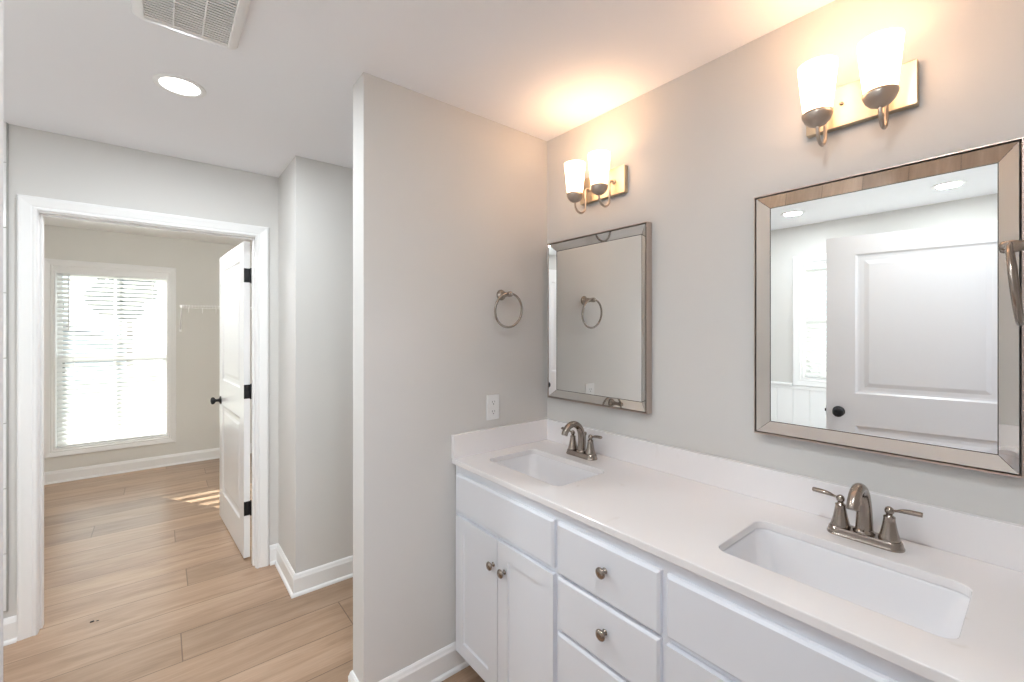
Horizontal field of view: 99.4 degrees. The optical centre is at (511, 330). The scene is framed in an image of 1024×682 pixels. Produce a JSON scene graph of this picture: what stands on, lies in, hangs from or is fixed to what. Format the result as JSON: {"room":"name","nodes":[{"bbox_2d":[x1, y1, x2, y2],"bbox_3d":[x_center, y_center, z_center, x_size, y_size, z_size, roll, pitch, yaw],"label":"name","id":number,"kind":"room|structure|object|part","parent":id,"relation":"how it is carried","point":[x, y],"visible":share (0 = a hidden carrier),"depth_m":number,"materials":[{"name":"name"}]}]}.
{"room":"bathroom","nodes":[
{"label":"bathroom","id":0,"kind":"room"},
{"bbox_2d":[3,124,277,618],"bbox_3d":[-2.015,0.245,2.402,3.196,2.440,0.110,0,0,-39],"label":"wall","id":1,"kind":"structure","parent":0,"point":[45,164],"depth_m":2.30,"materials":[{"name":"white paint"}]},
{"bbox_2d":[3,122,5,610],"bbox_3d":[-2.737,0.168,1.733,0.953,2.281,0.012,0,0,-39],"label":"wall tile","id":2,"kind":"structure","parent":1,"relation":"attached to","point":[4,124],"depth_m":2.02,"materials":[{"name":"white tile"}]},
{"bbox_2d":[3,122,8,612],"bbox_3d":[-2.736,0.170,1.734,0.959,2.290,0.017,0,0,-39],"label":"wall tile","id":3,"kind":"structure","parent":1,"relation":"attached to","point":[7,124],"depth_m":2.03,"materials":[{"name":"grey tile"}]},
{"bbox_2d":[3,615,16,645],"bbox_3d":[-1.723,1.407,0.573,1.105,0.117,3.100,0,0,-39],"label":"baseboard","id":4,"kind":"structure","parent":1,"relation":"attached to","point":[10,623],"depth_m":2.04,"materials":[{"name":"white paint"}]},
{"bbox_2d":[17,194,268,640],"bbox_3d":[-1.971,0.408,2.432,1.054,2.113,0.138,0,0,-39],"label":"door frame","id":5,"kind":"structure","parent":1,"relation":"attached to","point":[28,207],"depth_m":2.14,"materials":[{"name":"white paint"}]},
{"bbox_2d":[210,241,251,557],"bbox_3d":[-2.003,0.440,3.119,0.171,2.030,0.914,0,0,-42],"label":"door","id":6,"kind":"structure","parent":1,"relation":"in","point":[235,270],"depth_m":3.00,"materials":[{"name":"white paint"}]},
{"bbox_3d":[-2.301,0.540,3.370,0.068,0.064,0.064,0,0,-42],"label":"knob","id":7,"kind":"part","parent":6,"relation":"part of","materials":[{"name":"black metal"}]},
{"bbox_2d":[44,225,251,471],"bbox_3d":[-3.854,0.215,4.728,2.870,2.500,0.140,0,0,-39],"label":"wall","id":8,"kind":"structure","parent":0,"point":[196,263],"depth_m":4.82,"materials":[{"name":"white paint"}]},
{"bbox_2d":[44,258,175,458],"bbox_3d":[-4.119,0.263,4.501,1.002,1.909,0.158,0,0,-39],"label":"window","id":9,"kind":"structure","parent":8,"relation":"in","point":[51,450],"depth_m":4.30,"materials":[{"name":"white paint"}]},
{"bbox_2d":[56,268,166,446],"bbox_3d":[-4.103,0.252,4.481,0.838,1.759,0.077,0,0,-39],"label":"window blind","id":10,"kind":"object","parent":9,"relation":"attached to","point":[67,272],"visible":1,"depth_m":4.46,"materials":[{"name":"white paint"}]},
{"bbox_3d":[-4.342,0.273,4.301,0.002,1.705,0.054,0,0,-39],"label":"ladder cord","id":11,"kind":"part","parent":10,"relation":"part of","materials":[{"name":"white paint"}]},
{"bbox_3d":[-4.110,1.123,4.490,0.830,0.016,0.048,0,0,-39],"label":"rail","id":12,"kind":"part","parent":10,"relation":"part of","materials":[{"name":"white paint"}]},
{"bbox_3d":[-4.110,0.273,4.490,0.002,1.705,0.054,0,0,-39],"label":"ladder cord","id":13,"kind":"part","parent":10,"relation":"part of","materials":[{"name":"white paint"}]},
{"bbox_3d":[-4.155,-0.166,4.546,0.842,0.892,0.024,0,0,-39],"label":"sash","id":14,"kind":"part","parent":9,"relation":"part of","materials":[{"name":"white glass"}]},
{"bbox_3d":[-4.139,0.690,4.525,0.842,0.890,0.024,0,0,-39],"label":"sash","id":15,"kind":"part","parent":9,"relation":"part of","materials":[{"name":"white paint"}]},
{"bbox_2d":[44,443,251,484],"bbox_3d":[-2.919,1.407,3.575,2.630,0.117,2.830,0,0,-39],"label":"baseboard","id":16,"kind":"structure","parent":8,"relation":"attached to","point":[58,476],"depth_m":4.51,"materials":[{"name":"white paint"}]},
{"bbox_2d":[179,305,251,331],"bbox_3d":[-3.133,-0.136,5.020,1.132,0.287,0.315,0,0,-39],"label":"wire shelf","id":17,"kind":"object","parent":8,"relation":"attached to","point":[180,306],"visible":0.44,"depth_m":4.69,"materials":[{"name":"white metal"}]},
{"bbox_2d":[44,217,251,246],"bbox_3d":[-2.883,-1.055,3.713,3.200,0.080,3.000,0,0,-39],"label":"ceiling","id":18,"kind":"structure","parent":0,"point":[47,221],"depth_m":4.43,"materials":[{"name":"white paint"}]},
{"bbox_2d":[3,453,484,681],"bbox_3d":[-1.910,1.495,2.355,3.400,0.060,6.335,0,0,-39],"label":"floor","id":19,"kind":"structure","parent":0,"point":[149,555],"depth_m":2.35,"materials":[{"name":"brown wood"}]},
{"bbox_2d":[456,465,932,681],"bbox_3d":[0.465,1.018,1.407,0.590,0.893,1.632,0,0,-39],"label":"vanity cabinet","id":20,"kind":"object","parent":19,"relation":"on","point":[544,594],"visible":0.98,"depth_m":1.25,"materials":[{"name":"white paint"}]},
{"bbox_3d":[-0.141,1.072,1.744,0.018,0.578,0.294,0,0,-39],"label":"door","id":21,"kind":"part","parent":20,"relation":"part of","materials":[{"name":"white paint"}]},
{"bbox_3d":[-0.081,0.883,1.634,0.028,0.032,0.032,0,0,-39],"label":"knob","id":22,"kind":"part","parent":20,"relation":"part of","materials":[{"name":"silver metal"}]},
{"bbox_3d":[-0.038,0.883,1.581,0.028,0.032,0.032,0,0,-39],"label":"knob","id":23,"kind":"part","parent":20,"relation":"part of","materials":[{"name":"silver metal"}]},
{"bbox_3d":[0.046,1.072,1.514,0.018,0.578,0.294,0,0,-39],"label":"door","id":24,"kind":"part","parent":20,"relation":"part of","materials":[{"name":"white paint"}]},
{"bbox_3d":[0.264,1.159,1.244,0.016,0.404,0.364,0,0,-39],"label":"drawer","id":25,"kind":"part","parent":20,"relation":"part of","materials":[{"name":"white paint"}]},
{"bbox_3d":[0.253,0.854,1.222,0.028,0.032,0.032,0,0,-39],"label":"knob","id":26,"kind":"part","parent":20,"relation":"part of","materials":[{"name":"silver metal"}]},
{"bbox_3d":[0.253,0.680,1.222,0.028,0.032,0.032,0,0,-39],"label":"knob","id":27,"kind":"part","parent":20,"relation":"part of","materials":[{"name":"silver metal"}]},
{"bbox_3d":[0.264,0.864,1.244,0.016,0.166,0.364,0,0,-39],"label":"drawer","id":28,"kind":"part","parent":20,"relation":"part of","materials":[{"name":"white paint"}]},
{"bbox_3d":[0.264,0.690,1.244,0.016,0.162,0.364,0,0,-39],"label":"drawer","id":29,"kind":"part","parent":20,"relation":"part of","materials":[{"name":"white paint"}]},
{"bbox_3d":[0.482,1.072,0.975,0.018,0.578,0.294,0,0,-39],"label":"door","id":30,"kind":"part","parent":20,"relation":"part of","materials":[{"name":"white paint"}]},
{"bbox_2d":[451,418,1023,681],"bbox_3d":[0.474,0.509,1.415,0.569,0.125,1.636,0,0,-39],"label":"countertop","id":31,"kind":"structure","parent":20,"relation":"on","point":[681,507],"depth_m":1.15,"materials":[{"name":"white stone"}]},
{"bbox_2d":[495,454,597,485],"bbox_3d":[0.133,0.652,1.781,0.308,0.160,0.470,0,0,-39],"label":"sink basin","id":32,"kind":"object","parent":31,"relation":"in","point":[548,470],"visible":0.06,"depth_m":1.94,"materials":[{"name":"white ceramic"}]},
{"bbox_2d":[561,421,601,460],"bbox_3d":[0.302,0.470,1.909,0.172,0.160,0.172,0,0,6],"label":"faucet","id":33,"kind":"object","parent":31,"relation":"on","point":[580,451],"visible":1,"depth_m":1.89,"materials":[{"name":"silver metal"}]},
{"bbox_3d":[0.274,0.498,1.951,0.045,0.068,0.045,0,0,-39],"label":"handle","id":34,"kind":"part","parent":33,"relation":"part of","materials":[{"name":"silver metal"}]},
{"bbox_3d":[0.268,0.460,1.881,0.144,0.141,0.047,0,0,-39],"label":"spout","id":35,"kind":"part","parent":33,"relation":"part of","materials":[{"name":"silver metal"}]},
{"bbox_3d":[0.306,0.540,1.912,0.057,0.020,0.163,0,0,-39],"label":"plate","id":36,"kind":"part","parent":33,"relation":"part of","materials":[{"name":"silver metal"}]},
{"bbox_3d":[0.338,0.498,1.872,0.045,0.068,0.045,0,0,-39],"label":"handle","id":37,"kind":"part","parent":33,"relation":"part of","materials":[{"name":"silver metal"}]},
{"bbox_3d":[0.354,0.454,1.851,0.020,0.025,0.074,0,0,-37],"label":"lever","id":38,"kind":"part","parent":33,"relation":"part of","materials":[{"name":"silver metal"}]},
{"bbox_2d":[723,528,969,638],"bbox_3d":[0.753,0.652,1.016,0.308,0.160,0.470,0,0,-39],"label":"sink basin","id":39,"kind":"object","parent":31,"relation":"in","point":[935,609],"visible":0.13,"depth_m":1.08,"materials":[{"name":"white ceramic"}]},
{"bbox_2d":[812,483,922,552],"bbox_3d":[0.925,0.470,1.142,0.172,0.160,0.172,0,0,6],"label":"faucet","id":40,"kind":"object","parent":31,"relation":"on","point":[859,498],"visible":1,"depth_m":1.12,"materials":[{"name":"silver metal"}]},
{"bbox_3d":[0.878,0.454,1.204,0.020,0.025,0.074,0,0,-42],"label":"lever","id":41,"kind":"part","parent":40,"relation":"part of","materials":[{"name":"silver metal"}]},
{"bbox_3d":[0.896,0.498,1.184,0.045,0.068,0.045,0,0,-39],"label":"handle","id":42,"kind":"part","parent":40,"relation":"part of","materials":[{"name":"silver metal"}]},
{"bbox_3d":[0.891,0.460,1.114,0.144,0.141,0.047,0,0,-39],"label":"spout","id":43,"kind":"part","parent":40,"relation":"part of","materials":[{"name":"silver metal"}]},
{"bbox_3d":[0.928,0.540,1.144,0.057,0.020,0.163,0,0,-39],"label":"plate","id":44,"kind":"part","parent":40,"relation":"part of","materials":[{"name":"silver metal"}]},
{"bbox_3d":[0.961,0.498,1.105,0.045,0.068,0.045,0,0,-39],"label":"handle","id":45,"kind":"part","parent":40,"relation":"part of","materials":[{"name":"silver metal"}]},
{"bbox_3d":[0.977,0.454,1.083,0.020,0.025,0.074,0,0,-37],"label":"lever","id":46,"kind":"part","parent":40,"relation":"part of","materials":[{"name":"silver metal"}]},
{"bbox_2d":[278,156,352,572],"bbox_3d":[-0.971,0.245,2.889,0.961,2.440,0.450,0,0,-39],"label":"wall","id":47,"kind":"structure","parent":0,"point":[315,198],"depth_m":2.52,"materials":[{"name":"white paint"}]},
{"bbox_2d":[269,543,352,598],"bbox_3d":[-0.983,1.407,2.862,1.012,0.117,0.476,0,0,-39],"label":"baseboard","id":48,"kind":"structure","parent":47,"relation":"attached to","point":[301,583],"depth_m":2.51,"materials":[{"name":"white paint"}]},
{"bbox_2d":[3,0,834,177],"bbox_3d":[-0.965,-1.015,1.190,3.400,0.080,3.335,0,0,-39],"label":"ceiling","id":49,"kind":"structure","parent":0,"point":[84,69],"depth_m":1.56,"materials":[{"name":"white paint"}]},
{"bbox_2d":[152,73,205,97],"bbox_3d":[-1.321,-0.973,1.728,0.172,0.005,0.172,0,0,-39],"label":"recessed light","id":50,"kind":"object","parent":49,"relation":"in","point":[181,86],"visible":1,"depth_m":1.72,"materials":[{"name":"white plastic"}]},
{"bbox_2d":[130,0,250,49],"bbox_3d":[-0.951,-0.964,1.282,0.274,0.023,0.330,0,0,-39],"label":"exhaust fan","id":51,"kind":"object","parent":49,"relation":"attached to","point":[221,23],"visible":1,"depth_m":1.32,"materials":[{"name":"white plastic"}]},
{"bbox_2d":[353,72,546,681],"bbox_3d":[-0.226,0.245,1.978,0.951,2.440,0.116,0,0,-39],"label":"wall partition","id":52,"kind":"structure","parent":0,"point":[450,202],"depth_m":1.79,"materials":[{"name":"white paint"}]},
{"bbox_2d":[348,641,468,681],"bbox_3d":[-0.236,1.407,1.969,0.977,0.117,0.168,0,0,-39],"label":"baseboard","id":53,"kind":"structure","parent":52,"relation":"attached to","point":[438,666],"depth_m":1.80,"materials":[{"name":"white paint"}]},
{"bbox_2d":[487,394,498,419],"bbox_3d":[-0.088,0.352,2.010,0.072,0.116,0.008,0,0,-39],"label":"electrical outlet","id":54,"kind":"object","parent":52,"relation":"attached to","point":[492,400],"visible":1,"depth_m":2.01,"materials":[{"name":"white plastic"}]},
{"bbox_2d":[490,399,495,405],"bbox_3d":[-0.086,0.330,2.008,0.033,0.029,0.003,0,0,-39],"label":"receptacle","id":55,"kind":"object","parent":54,"relation":"attached to","point":[492,401],"depth_m":2.01,"materials":[{"name":"grey plastic"}]},
{"bbox_2d":[490,409,495,414],"bbox_3d":[-0.086,0.374,2.008,0.033,0.029,0.003,0,0,-39],"label":"receptacle","id":56,"kind":"object","parent":54,"relation":"attached to","point":[492,411],"depth_m":2.01,"materials":[{"name":"grey plastic"}]},
{"bbox_2d":[494,290,522,327],"bbox_3d":[-0.027,-0.103,2.012,0.167,0.182,0.081,0,0,-39],"label":"towel ring","id":57,"kind":"object","parent":52,"relation":"attached to","point":[501,294],"visible":1,"depth_m":2.00,"materials":[{"name":"silver metal"}]},
{"bbox_3d":[-0.027,-0.169,2.012,0.051,0.051,0.081,0,0,-39],"label":"mounting post","id":58,"kind":"part","parent":57,"relation":"part of","materials":[{"name":"silver metal"}]},
{"bbox_2d":[547,0,1023,524],"bbox_3d":[0.280,0.245,2.200,0.114,2.440,3.335,0,0,-39],"label":"wall","id":59,"kind":"structure","parent":0,"point":[697,148],"depth_m":1.47,"materials":[{"name":"white paint"}]},
{"bbox_2d":[564,150,627,213],"bbox_3d":[0.350,-0.631,1.891,0.167,0.216,0.250,0,0,-39],"label":"wall sconce","id":60,"kind":"object","parent":59,"relation":"attached to","point":[603,183],"visible":1,"depth_m":1.87,"materials":[{"name":"white glass"}]},
{"bbox_3d":[0.279,-0.667,1.920,0.094,0.143,0.094,0,0,-39],"label":"lamp shade","id":61,"kind":"part","parent":60,"relation":"part of","materials":[{"name":"white glass"}]},
{"bbox_3d":[0.314,-0.589,1.949,0.101,0.132,0.022,0,0,-39],"label":"arm","id":62,"kind":"part","parent":60,"relation":"part of","materials":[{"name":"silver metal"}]},
{"bbox_3d":[0.364,-0.667,1.815,0.094,0.143,0.094,0,0,-39],"label":"lamp shade","id":63,"kind":"part","parent":60,"relation":"part of","materials":[{"name":"white glass"}]},
{"bbox_3d":[0.405,-0.645,1.936,0.024,0.115,0.250,0,0,-39],"label":"plate","id":64,"kind":"part","parent":60,"relation":"part of","materials":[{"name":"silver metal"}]},
{"bbox_3d":[0.400,-0.589,1.843,0.101,0.132,0.022,0,0,-39],"label":"arm","id":65,"kind":"part","parent":60,"relation":"part of","materials":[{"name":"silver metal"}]},
{"bbox_2d":[548,222,651,413],"bbox_3d":[0.372,-0.052,1.968,0.034,0.771,0.574,0,0,-39],"label":"wall mirror","id":66,"kind":"object","parent":59,"relation":"attached to","point":[600,283],"visible":1,"depth_m":1.94,"materials":[{"name":"silver mirror"}]},
{"bbox_2d":[547,419,1023,572],"bbox_3d":[0.694,0.498,1.580,0.020,0.103,1.616,0,0,-39],"label":"backsplash","id":67,"kind":"structure","parent":59,"relation":"attached to","point":[997,542],"depth_m":1.31,"materials":[{"name":"white stone"}]},
{"bbox_2d":[797,28,918,146],"bbox_3d":[0.924,-0.633,1.182,0.167,0.216,0.250,0,0,-39],"label":"wall sconce","id":68,"kind":"object","parent":59,"relation":"attached to","point":[885,87],"visible":1,"depth_m":1.16,"materials":[{"name":"white glass"}]},
{"bbox_3d":[0.853,-0.669,1.212,0.094,0.143,0.094,0,0,-39],"label":"lamp shade","id":69,"kind":"part","parent":68,"relation":"part of","materials":[{"name":"white glass"}]},
{"bbox_3d":[0.888,-0.591,1.241,0.101,0.132,0.022,0,0,-39],"label":"arm","id":70,"kind":"part","parent":68,"relation":"part of","materials":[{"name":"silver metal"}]},
{"bbox_3d":[0.980,-0.647,1.227,0.024,0.115,0.250,0,0,-39],"label":"plate","id":71,"kind":"part","parent":68,"relation":"part of","materials":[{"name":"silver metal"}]},
{"bbox_3d":[0.939,-0.669,1.106,0.094,0.143,0.094,0,0,-39],"label":"lamp shade","id":72,"kind":"part","parent":68,"relation":"part of","materials":[{"name":"white glass"}]},
{"bbox_3d":[0.974,-0.591,1.135,0.101,0.132,0.022,0,0,-39],"label":"arm","id":73,"kind":"part","parent":68,"relation":"part of","materials":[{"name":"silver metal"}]},
{"bbox_2d":[754,137,1023,478],"bbox_3d":[0.986,-0.052,1.210,0.034,0.771,0.574,0,0,-39],"label":"wall mirror","id":74,"kind":"object","parent":59,"relation":"attached to","point":[884,322],"visible":0.97,"depth_m":1.17,"materials":[{"name":"grey mirror"}]},
{"bbox_3d":[0.049,0.245,-0.060,6.400,2.440,0.115,0,0,-39],"label":"wall","id":75,"kind":"structure","parent":0,"visible":0},
{"bbox_2d":[0,0,2,681],"bbox_3d":[-0.475,0.440,0.176,0.171,2.030,0.904,0,0,-29],"label":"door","id":76,"kind":"structure","parent":75,"relation":"in","point":[1,1],"depth_m":0.57,"materials":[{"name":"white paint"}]},
{"bbox_2d":[998,240,1023,325],"bbox_3d":[0.997,-0.100,0.835,0.167,0.182,0.081,0,0,-39],"label":"towel ring","id":77,"kind":"object","parent":75,"relation":"attached to","point":[1009,247],"visible":1,"depth_m":0.81,"materials":[{"name":"silver metal"}]},
{"bbox_3d":[0.997,-0.166,0.835,0.051,0.051,0.081,0,0,-39],"label":"mounting post","id":78,"kind":"part","parent":77,"relation":"part of","materials":[{"name":"silver metal"}]},
{"label":"outside","id":79,"kind":"structure","parent":0,"visible":0},
{"bbox_2d":[62,360,161,440],"bbox_3d":[-6.299,3.015,7.767,120.000,2.100,140.000,0,0,-39],"label":"ground","id":80,"kind":"structure","parent":79,"point":[135,360],"depth_m":14.89,"materials":[{"name":"grey"}]},
{"bbox_2d":[62,322,133,381],"bbox_3d":[-26.233,0.855,22.501,10.000,4.420,8.800,0,0,-39],"label":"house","id":81,"kind":"structure","parent":80,"relation":"on","point":[63,322],"depth_m":21.65,"materials":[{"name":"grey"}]},
{"bbox_2d":[83,278,157,365],"bbox_3d":[-31.063,-2.257,35.113,4.510,10.468,4.895,0,0,-5],"label":"tree","id":82,"kind":"object","parent":80,"relation":"on","point":[96,278],"visible":0.14,"depth_m":33.67,"materials":[{"name":"brown plant"}]},
{"bbox_3d":[-31.063,-4.133,35.113,4.510,6.716,4.894,0,0,-5],"label":"crown","id":83,"kind":"part","parent":82,"relation":"part of","materials":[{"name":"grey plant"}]}
]}

